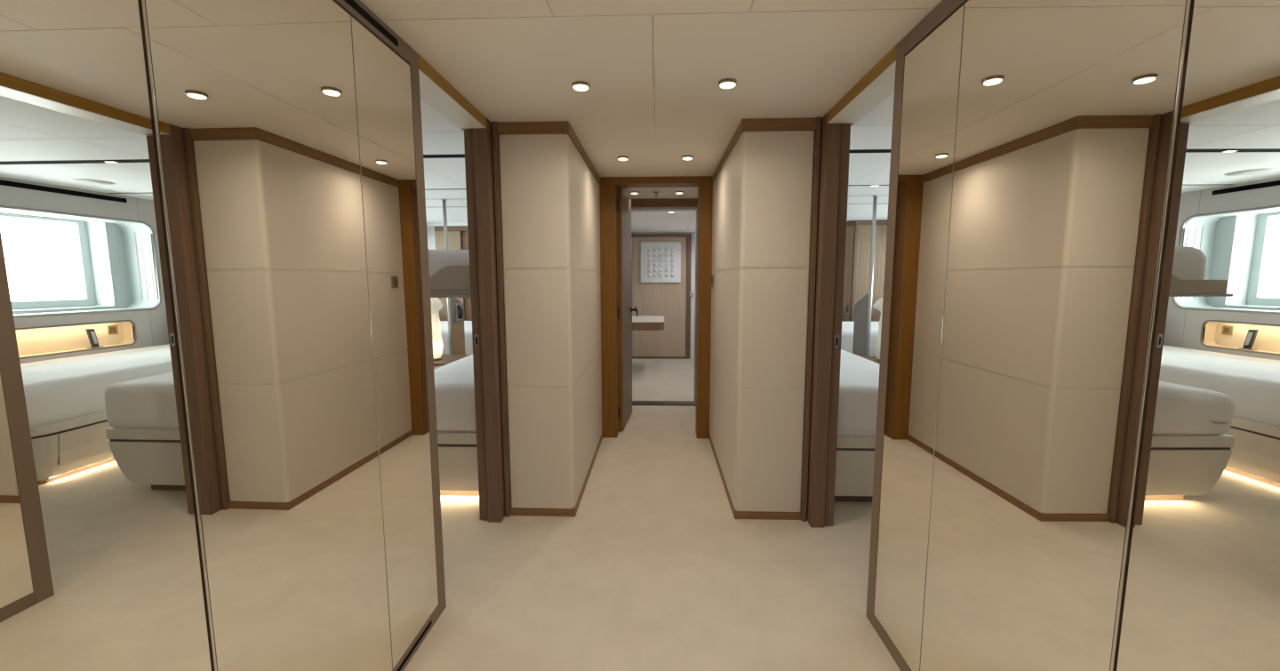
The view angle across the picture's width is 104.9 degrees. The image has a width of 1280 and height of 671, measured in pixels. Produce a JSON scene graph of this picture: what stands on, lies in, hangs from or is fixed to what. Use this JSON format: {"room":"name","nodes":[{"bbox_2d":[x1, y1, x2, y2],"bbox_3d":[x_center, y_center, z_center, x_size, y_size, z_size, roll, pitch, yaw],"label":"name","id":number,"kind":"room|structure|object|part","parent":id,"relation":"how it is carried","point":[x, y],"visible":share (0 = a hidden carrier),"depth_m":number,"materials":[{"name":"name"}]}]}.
{"room":"ship interior","nodes":[
{"label":"ship interior","id":0,"kind":"room"},
{"bbox_2d":[426,222,467,320],"bbox_3d":[-1.960,-0.534,6.983,2.410,2.100,0.075,0,6,2],"label":"wall","id":1,"kind":"structure","parent":0,"point":[454,229],"depth_m":6.90,"materials":[{"name":"brown wood"}]},
{"bbox_3d":[-1.962,-1.554,6.869,2.410,0.048,0.070,0,6,2],"label":"panel","id":2,"kind":"part","parent":1,"relation":"part of","materials":[{"name":"white paint"}]},
{"bbox_3d":[-2.466,-1.497,6.892,0.800,0.063,0.075,0,6,2],"label":"trim","id":3,"kind":"part","parent":1,"relation":"part of","materials":[{"name":"beige wood"}]},
{"bbox_2d":[498,134,601,508],"bbox_3d":[-0.519,-0.119,3.306,0.358,2.100,1.386,0,6,2],"label":"wall","id":4,"kind":"structure","parent":0,"point":[550,201],"depth_m":2.65,"materials":[{"name":"white leather"}]},
{"bbox_2d":[417,54,486,131],"bbox_3d":[-0.838,-1.013,2.117,0.135,0.052,0.748,0,6,2],"label":"trim","id":5,"kind":"structure","parent":4,"relation":"attached to","point":[435,90],"depth_m":2.08,"materials":[{"name":"brown wood"}]},
{"bbox_2d":[472,118,511,522],"bbox_3d":[-0.773,-0.041,2.622,0.097,2.100,0.160,0,6,2],"label":"trim","id":6,"kind":"structure","parent":4,"relation":"attached to","point":[486,152],"depth_m":2.56,"materials":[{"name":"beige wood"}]},
{"bbox_2d":[496,120,599,184],"bbox_3d":[-0.519,-1.131,3.178,0.364,0.058,1.372,0,6,2],"label":"trim","id":7,"kind":"structure","parent":4,"relation":"attached to","point":[563,127],"depth_m":2.50,"materials":[{"name":"brown wood"}]},
{"bbox_2d":[510,432,602,516],"bbox_3d":[-0.515,0.905,3.410,0.362,0.042,1.370,0,6,2],"label":"baseboard","id":8,"kind":"structure","parent":4,"relation":"attached to","point":[514,511],"depth_m":2.73,"materials":[{"name":"brown wood"}]},
{"bbox_2d":[616,187,638,431],"bbox_3d":[-0.098,-0.223,4.405,0.121,2.036,0.614,1,7,7],"label":"door","id":9,"kind":"structure","parent":4,"relation":"in","point":[625,309],"depth_m":4.26,"materials":[{"name":"brown wood"}]},
{"bbox_3d":[-0.054,-0.221,4.604,0.068,0.097,0.145,0,6,2],"label":"handle","id":10,"kind":"part","parent":9,"relation":"part of","materials":[{"name":"black metal"}]},
{"bbox_2d":[360,0,942,232],"bbox_3d":[0.106,-1.214,3.358,7.000,0.140,9.450,0,6,2],"label":"ceiling","id":11,"kind":"structure","parent":0,"point":[653,69],"depth_m":1.91,"materials":[{"name":"white paint"}]},
{"bbox_2d":[571,80,590,91],"bbox_3d":[-0.243,-1.021,2.023,0.075,0.019,0.075,0,6,2],"label":"recessed light","id":12,"kind":"object","parent":11,"relation":"in","point":[578,85],"visible":1,"depth_m":2.00,"materials":[{"name":"silver metal"}]},
{"bbox_3d":[-0.243,-1.016,2.023,0.063,0.008,0.063,0,6,2],"label":"lamp glass","id":13,"kind":"part","parent":12,"relation":"part of","materials":[{"name":"white glass"}]},
{"bbox_2d":[617,155,628,160],"bbox_3d":[-0.111,-1.158,3.226,0.075,0.019,0.075,0,6,2],"label":"recessed light","id":14,"kind":"object","parent":11,"relation":"in","point":[621,157],"visible":1,"depth_m":3.20,"materials":[{"name":"silver metal"}]},
{"bbox_2d":[681,155,693,159],"bbox_3d":[0.310,-1.157,3.211,0.075,0.019,0.075,0,6,2],"label":"recessed light","id":15,"kind":"object","parent":11,"relation":"in","point":[684,157],"visible":1,"depth_m":3.19,"materials":[{"name":"silver metal"}]},
{"bbox_2d":[718,78,736,88],"bbox_3d":[0.356,-1.020,2.001,0.075,0.019,0.075,0,6,2],"label":"recessed light","id":16,"kind":"object","parent":11,"relation":"in","point":[727,83],"visible":1,"depth_m":1.98,"materials":[{"name":"silver metal"}]},
{"bbox_3d":[0.356,-1.015,2.002,0.063,0.008,0.063,0,6,2],"label":"lamp glass","id":17,"kind":"part","parent":16,"relation":"part of","materials":[{"name":"white glass"}]},
{"bbox_2d":[403,358,900,670],"bbox_3d":[0.113,0.927,3.651,6.900,0.060,9.550,0,6,2],"label":"floor","id":18,"kind":"structure","parent":0,"point":[654,569],"depth_m":2.17,"materials":[{"name":"carpet"}]},
{"bbox_2d":[0,0,446,670],"bbox_3d":[-1.102,0.158,0.887,0.570,2.098,1.976,0,6,2],"label":"wardrobe","id":19,"kind":"object","parent":18,"relation":"on","point":[219,446],"visible":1,"depth_m":0.95,"materials":[{"name":"brown mirror"}]},
{"bbox_3d":[-0.852,0.219,0.399,0.006,1.979,1.000,0,6,2],"label":"mirror door","id":20,"kind":"part","parent":19,"relation":"part of","materials":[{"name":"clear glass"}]},
{"bbox_3d":[-0.817,0.129,1.192,0.006,1.979,0.573,0,6,3],"label":"mirror door","id":21,"kind":"part","parent":19,"relation":"part of","materials":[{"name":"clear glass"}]},
{"bbox_3d":[-0.856,-0.852,0.733,0.053,0.058,1.917,0,6,3],"label":"rail","id":22,"kind":"part","parent":19,"relation":"part of","materials":[{"name":"brown metal"}]},
{"bbox_3d":[-0.796,0.078,1.639,0.006,1.979,0.321,0,6,3],"label":"mirror door","id":23,"kind":"part","parent":19,"relation":"part of","materials":[{"name":"clear glass"}]},
{"bbox_3d":[-0.851,1.179,0.964,0.053,0.052,1.917,0,6,3],"label":"rail","id":24,"kind":"part","parent":19,"relation":"part of","materials":[{"name":"brown metal"}]},
{"bbox_2d":[440,198,453,354],"bbox_3d":[-1.937,-0.307,4.991,0.060,2.100,0.060,0,6,2],"label":"support pole","id":25,"kind":"object","parent":18,"relation":"on","point":[444,217],"visible":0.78,"depth_m":4.97,"materials":[{"name":"silver metal"}]},
{"bbox_2d":[433,354,470,369],"bbox_3d":[-1.773,0.505,4.589,0.430,0.576,0.510,0,6,2],"label":"nightstand","id":26,"kind":"object","parent":18,"relation":"on","point":[446,359],"visible":0.04,"depth_m":4.53,"materials":[{"name":"white paint"}]},
{"bbox_2d":[430,297,443,360],"bbox_3d":[-1.894,-0.064,4.494,0.199,0.575,0.213,0,6,2],"label":"table lamp","id":27,"kind":"object","parent":26,"relation":"on","point":[436,305],"visible":0.56,"depth_m":4.46,"materials":[{"name":"beige glass"}]},
{"bbox_2d":[433,354,479,495],"bbox_3d":[-1.227,0.524,3.873,0.713,0.697,1.976,0,6,2],"label":"bed","id":28,"kind":"object","parent":18,"relation":"on","point":[454,386],"visible":0.19,"depth_m":2.90,"materials":[{"name":"white fabric"}]},
{"bbox_3d":[-1.230,0.331,3.851,0.709,0.308,1.976,0,6,2],"label":"mattress","id":29,"kind":"part","parent":28,"relation":"part of","materials":[{"name":"white fabric"}]},
{"bbox_2d":[440,320,472,354],"bbox_3d":[-2.473,0.216,6.281,1.372,0.711,1.356,0,6,2],"label":"daybed","id":30,"kind":"object","parent":18,"relation":"on","point":[468,324],"visible":0.03,"depth_m":5.58,"materials":[{"name":"white fabric"}]},
{"bbox_2d":[450,297,465,354],"bbox_3d":[-1.930,0.137,5.224,0.030,1.164,0.318,0,6,2],"label":"partition panel","id":31,"kind":"object","parent":18,"relation":"on","point":[458,332],"visible":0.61,"depth_m":5.17,"materials":[{"name":"brown wood"}]},
{"bbox_3d":[-1.931,-0.290,5.175,0.030,0.304,0.318,0,6,2],"label":"panel","id":32,"kind":"part","parent":31,"relation":"part of","materials":[{"name":"grey"}]},
{"bbox_3d":[-1.929,0.289,5.241,0.026,0.858,0.318,0,6,2],"label":"panel","id":33,"kind":"part","parent":31,"relation":"part of","materials":[{"name":"beige wood"}]},
{"bbox_2d":[455,303,463,320],"bbox_3d":[-1.887,-0.248,5.172,0.056,0.180,0.150,0,6,2],"label":"telephone","id":34,"kind":"object","parent":31,"relation":"attached to","point":[459,311],"visible":1,"depth_m":5.14,"materials":[{"name":"black plastic"}]},
{"bbox_2d":[632,400,695,406],"bbox_3d":[0.170,0.715,5.199,0.880,0.012,0.155,0,6,2],"label":"trim","id":35,"kind":"structure","parent":18,"relation":"on","point":[634,403],"depth_m":5.18,"materials":[{"name":"brown stone"}]},
{"bbox_2d":[631,199,697,404],"bbox_3d":[0.167,-0.322,5.081,1.000,2.100,0.145,0,6,2],"label":"trim","id":36,"kind":"structure","parent":18,"relation":"on","point":[636,204],"depth_m":4.91,"materials":[{"name":"brown wood"}]},
{"bbox_2d":[834,349,879,501],"bbox_3d":[1.468,0.528,3.771,0.715,0.698,1.974,0,6,2],"label":"bed","id":37,"kind":"object","parent":18,"relation":"on","point":[859,381],"visible":0.17,"depth_m":2.82,"materials":[{"name":"white fabric"}]},
{"bbox_3d":[1.468,0.335,3.749,0.714,0.309,1.974,0,6,2],"label":"mattress","id":38,"kind":"part","parent":37,"relation":"part of","materials":[{"name":"white fabric"}]},
{"bbox_2d":[840,321,879,356],"bbox_3d":[2.886,0.226,6.086,1.370,0.710,1.356,0,6,2],"label":"daybed","id":39,"kind":"object","parent":18,"relation":"on","point":[847,327],"visible":0.09,"depth_m":5.42,"materials":[{"name":"white fabric"}]},
{"bbox_2d":[852,293,868,356],"bbox_3d":[2.268,0.144,5.071,0.030,1.164,0.318,0,6,2],"label":"partition panel","id":40,"kind":"object","parent":18,"relation":"on","point":[860,308],"visible":0.35,"depth_m":5.02,"materials":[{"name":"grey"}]},
{"bbox_2d":[861,356,879,364],"bbox_3d":[2.064,0.512,4.449,0.430,0.576,0.510,0,6,2],"label":"nightstand","id":41,"kind":"object","parent":18,"relation":"on","point":[871,358],"visible":0.02,"depth_m":4.53,"materials":[{"name":"white paint"}]},
{"bbox_2d":[872,296,883,361],"bbox_3d":[2.174,-0.057,4.347,0.203,0.575,0.202,-6,9,-41],"label":"table lamp","id":42,"kind":"object","parent":41,"relation":"on","point":[878,305],"visible":0.31,"depth_m":4.33,"materials":[{"name":"beige glass"}]},
{"bbox_2d":[865,194,879,356],"bbox_3d":[2.260,-0.300,4.838,0.060,2.100,0.060,0,6,2],"label":"support pole","id":43,"kind":"object","parent":18,"relation":"on","point":[875,200],"visible":0.88,"depth_m":4.79,"materials":[{"name":"silver metal"}]},
{"bbox_2d":[865,0,1279,670],"bbox_3d":[1.127,0.162,0.806,0.570,2.098,1.976,0,6,2],"label":"wardrobe","id":44,"kind":"object","parent":18,"relation":"on","point":[1076,468],"visible":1,"depth_m":0.96,"materials":[{"name":"brown mirror"}]},
{"bbox_3d":[0.881,1.182,0.901,0.054,0.052,1.917,0,6,1],"label":"rail","id":45,"kind":"part","parent":44,"relation":"part of","materials":[{"name":"brown metal"}]},
{"bbox_3d":[0.876,0.080,1.583,0.006,1.979,0.311,0,6,2],"label":"mirror door","id":46,"kind":"part","parent":44,"relation":"part of","materials":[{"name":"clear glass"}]},
{"bbox_3d":[0.876,-0.849,0.670,0.054,0.058,1.917,0,6,1],"label":"rail","id":47,"kind":"part","parent":44,"relation":"part of","materials":[{"name":"brown metal"}]},
{"bbox_3d":[0.865,0.131,1.136,0.006,1.979,0.583,0,6,2],"label":"mirror door","id":48,"kind":"part","parent":44,"relation":"part of","materials":[{"name":"clear glass"}]},
{"bbox_3d":[0.846,0.222,0.337,0.006,1.979,1.000,0,6,1],"label":"mirror door","id":49,"kind":"part","parent":44,"relation":"part of","materials":[{"name":"clear glass"}]},
{"bbox_2d":[631,232,695,358],"bbox_3d":[0.509,-0.670,8.133,1.440,2.100,0.060,0,6,2],"label":"wall","id":50,"kind":"structure","parent":0,"point":[692,279],"depth_m":8.07,"materials":[{"name":"white"}]},
{"bbox_2d":[631,233,693,359],"bbox_3d":[0.364,-0.628,8.075,1.025,2.030,0.080,0,6,2],"label":"door","id":51,"kind":"structure","parent":50,"relation":"in","point":[672,300],"depth_m":8.07,"materials":[{"name":"brown wood"}]},
{"bbox_2d":[640,241,680,282],"bbox_3d":[0.335,-1.180,7.957,0.651,0.647,0.076,0,6,2],"label":"wall art","id":52,"kind":"object","parent":51,"relation":"attached to","point":[660,262],"visible":1,"depth_m":7.95,"materials":[{"name":"white paint"}]},
{"bbox_2d":[709,130,814,511],"bbox_3d":[0.722,-0.117,3.261,0.358,2.100,1.386,0,6,2],"label":"wall","id":53,"kind":"structure","parent":0,"point":[763,190],"depth_m":2.60,"materials":[{"name":"white leather"}]},
{"bbox_2d":[599,176,712,439],"bbox_3d":[0.129,-0.203,4.033,0.894,2.100,0.165,0,6,2],"label":"trim","id":54,"kind":"structure","parent":53,"relation":"attached to","point":[608,186],"depth_m":3.94,"materials":[{"name":"brown wood"}]},
{"bbox_2d":[711,275,713,286],"bbox_3d":[0.556,-0.418,3.769,0.014,0.085,0.090,0,6,2],"label":"light switch","id":55,"kind":"object","parent":53,"relation":"attached to","point":[712,277],"visible":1,"depth_m":3.75,"materials":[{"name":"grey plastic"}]},
{"bbox_2d":[708,433,801,519],"bbox_3d":[0.722,0.907,3.365,0.362,0.042,1.370,0,6,2],"label":"baseboard","id":56,"kind":"structure","parent":53,"relation":"attached to","point":[737,515],"depth_m":2.69,"materials":[{"name":"brown wood"}]},
{"bbox_2d":[712,117,815,183],"bbox_3d":[0.716,-1.129,3.132,0.364,0.058,1.372,0,6,2],"label":"trim","id":57,"kind":"structure","parent":53,"relation":"attached to","point":[750,124],"depth_m":2.45,"materials":[{"name":"brown wood"}]},
{"bbox_2d":[800,112,840,527],"bbox_3d":[0.925,-0.038,2.560,0.097,2.100,0.160,0,6,2],"label":"trim","id":58,"kind":"structure","parent":53,"relation":"attached to","point":[827,136],"depth_m":2.50,"materials":[{"name":"brown wood"}]},
{"bbox_2d":[827,44,896,126],"bbox_3d":[0.956,-1.010,2.052,0.135,0.052,0.748,0,6,2],"label":"trim","id":59,"kind":"structure","parent":53,"relation":"attached to","point":[877,84],"depth_m":2.01,"materials":[{"name":"brown wood"}]},
{"bbox_2d":[849,219,887,321],"bbox_3d":[3.285,-0.525,6.806,0.701,2.098,0.063,1,7,6],"label":"wall","id":60,"kind":"structure","parent":0,"point":[862,228],"depth_m":6.75,"materials":[{"name":"brown wood"}]},
{"bbox_2d":[841,220,855,321],"bbox_3d":[2.741,-0.553,7.018,0.533,2.088,0.069,6,9,42],"label":"door","id":61,"kind":"structure","parent":60,"relation":"in","point":[850,225],"depth_m":6.84,"materials":[{"name":"brown wood"}]},
{"bbox_3d":[2.747,-1.559,6.914,0.533,0.066,0.043,6,9,42],"label":"trim","id":62,"kind":"part","parent":61,"relation":"part of","materials":[{"name":"beige wood"}]},
{"bbox_3d":[2.960,-0.510,6.843,0.043,2.060,0.060,0,6,2],"label":"edge trim","id":63,"kind":"part","parent":60,"relation":"part of","materials":[{"name":"beige wood"}]},
{"bbox_3d":[3.285,-1.540,6.689,0.696,0.056,0.060,1,7,6],"label":"trim","id":64,"kind":"part","parent":60,"relation":"part of","materials":[{"name":"beige wood"}]},
{"bbox_3d":[-0.233,-0.500,6.649,0.065,2.100,2.980,0,6,2],"label":"wall","id":65,"kind":"structure","parent":0,"visible":0},
{"bbox_2d":[632,315,663,330],"bbox_3d":[0.076,-0.182,6.984,0.528,0.121,1.004,0,6,2],"label":"desk","id":66,"kind":"object","parent":65,"relation":"attached to","point":[639,323],"visible":0.84,"depth_m":6.50,"materials":[{"name":"beige wood"}]},
{"bbox_3d":[-0.721,-0.335,5.205,0.185,2.100,4.840,0,6,2],"label":"wall","id":67,"kind":"structure","parent":0,"visible":0},
{"bbox_2d":[428,249,471,297],"bbox_3d":[-1.202,-0.474,3.816,0.665,0.294,1.922,0,6,2],"label":"pullman berth","id":68,"kind":"object","parent":67,"relation":"attached to","point":[449,269],"visible":0.16,"depth_m":2.88,"materials":[{"name":"grey fabric"}]},
{"bbox_3d":[-1.163,-0.486,3.804,0.577,0.268,1.868,0,6,2],"label":"mattress","id":69,"kind":"part","parent":68,"relation":"part of","materials":[{"name":"white fabric"}]},
{"bbox_2d":[430,288,470,295],"bbox_3d":[-1.188,-0.384,3.827,0.638,0.079,1.900,0,6,2],"label":"tray","id":70,"kind":"object","parent":68,"relation":"on","point":[433,292],"depth_m":2.88,"materials":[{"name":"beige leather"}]},
{"bbox_2d":[464,129,487,519],"bbox_3d":[-0.839,-0.049,2.911,0.046,2.040,0.710,0,6,2],"label":"door","id":71,"kind":"structure","parent":67,"relation":"in","point":[468,143],"depth_m":2.55,"materials":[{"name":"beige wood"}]},
{"bbox_3d":[1.063,-0.332,5.140,0.185,2.100,4.840,0,6,2],"label":"wall","id":72,"kind":"structure","parent":0,"visible":0},
{"bbox_2d":[824,124,850,525],"bbox_3d":[1.012,-0.046,2.843,0.046,2.040,0.710,0,6,2],"label":"door","id":73,"kind":"structure","parent":72,"relation":"in","point":[845,129],"depth_m":2.49,"materials":[{"name":"brown wood"}]},
{"bbox_3d":[-1.409,-0.509,6.973,1.310,2.050,0.060,0,6,2],"label":"wall","id":74,"kind":"structure","parent":0,"visible":0},
{"bbox_2d":[461,231,471,320],"bbox_3d":[-2.283,-0.481,7.038,0.440,1.985,0.060,0,6,2],"label":"door","id":75,"kind":"structure","parent":74,"relation":"in","point":[464,234],"depth_m":7.01,"materials":[{"name":"brown wood"}]}
]}

